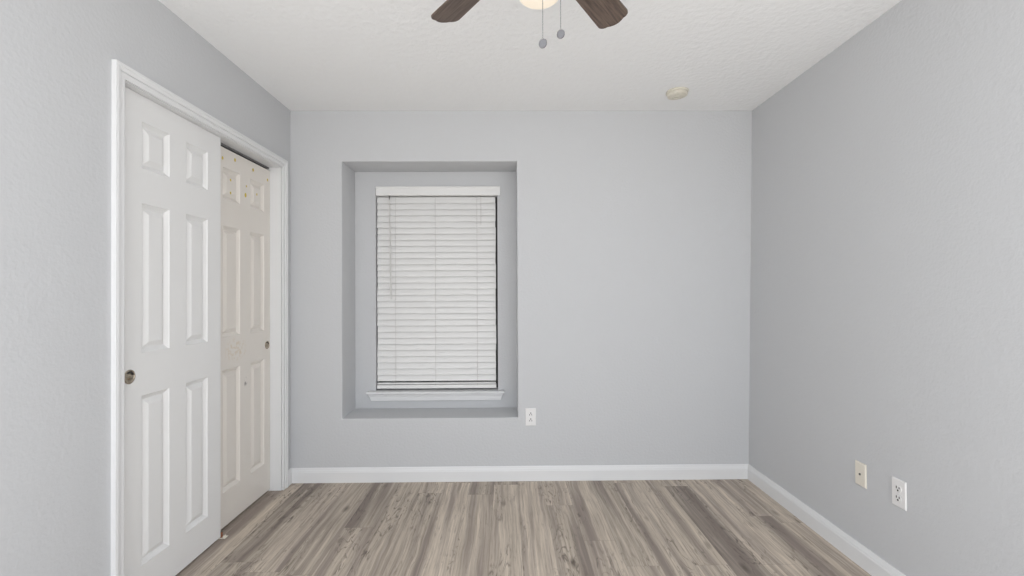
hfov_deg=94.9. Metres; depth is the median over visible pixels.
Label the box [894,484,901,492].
receptacle
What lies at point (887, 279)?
wall
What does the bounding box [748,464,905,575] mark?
baseboard
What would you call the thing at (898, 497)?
receptacle
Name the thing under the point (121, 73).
door frame
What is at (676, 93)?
smoke detector
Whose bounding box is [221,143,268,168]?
door track
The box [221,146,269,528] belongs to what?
door
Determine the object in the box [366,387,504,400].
window sill
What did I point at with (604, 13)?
ceiling fan
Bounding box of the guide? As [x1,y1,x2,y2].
[219,532,227,538]
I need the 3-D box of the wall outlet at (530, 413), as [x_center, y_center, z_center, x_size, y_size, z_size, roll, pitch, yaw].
[0.123,0.850,3.093,0.070,0.114,0.009,0,0,-1]
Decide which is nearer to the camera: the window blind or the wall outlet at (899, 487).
the wall outlet at (899, 487)
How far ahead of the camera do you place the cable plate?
2.12 m
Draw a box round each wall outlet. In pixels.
[525,408,535,425]
[892,476,906,510]
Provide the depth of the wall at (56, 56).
1.51 m
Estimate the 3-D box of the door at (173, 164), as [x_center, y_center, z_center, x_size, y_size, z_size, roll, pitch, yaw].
[-1.484,0.244,2.073,0.042,2.018,0.609,0,0,-1]
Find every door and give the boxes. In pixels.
[124,87,220,575]
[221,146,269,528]
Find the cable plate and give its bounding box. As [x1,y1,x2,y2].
[855,460,866,488]
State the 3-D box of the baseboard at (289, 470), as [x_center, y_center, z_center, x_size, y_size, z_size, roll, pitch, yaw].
[-1.425,1.215,1.727,0.015,0.095,2.700,0,0,-1]
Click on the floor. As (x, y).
(711, 527)
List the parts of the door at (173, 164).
finger pull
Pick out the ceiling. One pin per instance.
(309, 55)
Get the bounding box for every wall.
[0,0,290,575]
[290,111,751,467]
[749,0,1023,575]
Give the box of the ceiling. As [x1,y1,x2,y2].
[159,0,900,110]
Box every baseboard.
[288,468,291,486]
[291,464,747,482]
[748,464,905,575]
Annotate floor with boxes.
[176,479,870,575]
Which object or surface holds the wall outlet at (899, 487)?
attached to the wall at (887, 279)
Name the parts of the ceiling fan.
blade, lamp shade, blade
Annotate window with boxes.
[379,197,497,386]
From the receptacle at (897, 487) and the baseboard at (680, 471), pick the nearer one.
the receptacle at (897, 487)
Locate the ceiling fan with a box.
[431,0,627,47]
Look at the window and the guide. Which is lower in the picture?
the guide
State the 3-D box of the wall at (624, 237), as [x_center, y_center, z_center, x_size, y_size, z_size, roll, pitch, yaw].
[0.076,0.047,3.308,3.284,2.440,0.410,0,0,-1]
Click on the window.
(496, 253)
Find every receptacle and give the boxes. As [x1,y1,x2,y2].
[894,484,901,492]
[895,494,901,501]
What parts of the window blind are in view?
ladder cord, ladder cord, rail, ladder cord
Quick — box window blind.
[376,186,499,388]
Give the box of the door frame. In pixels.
[111,59,287,575]
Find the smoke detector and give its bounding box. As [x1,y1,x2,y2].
[666,87,688,99]

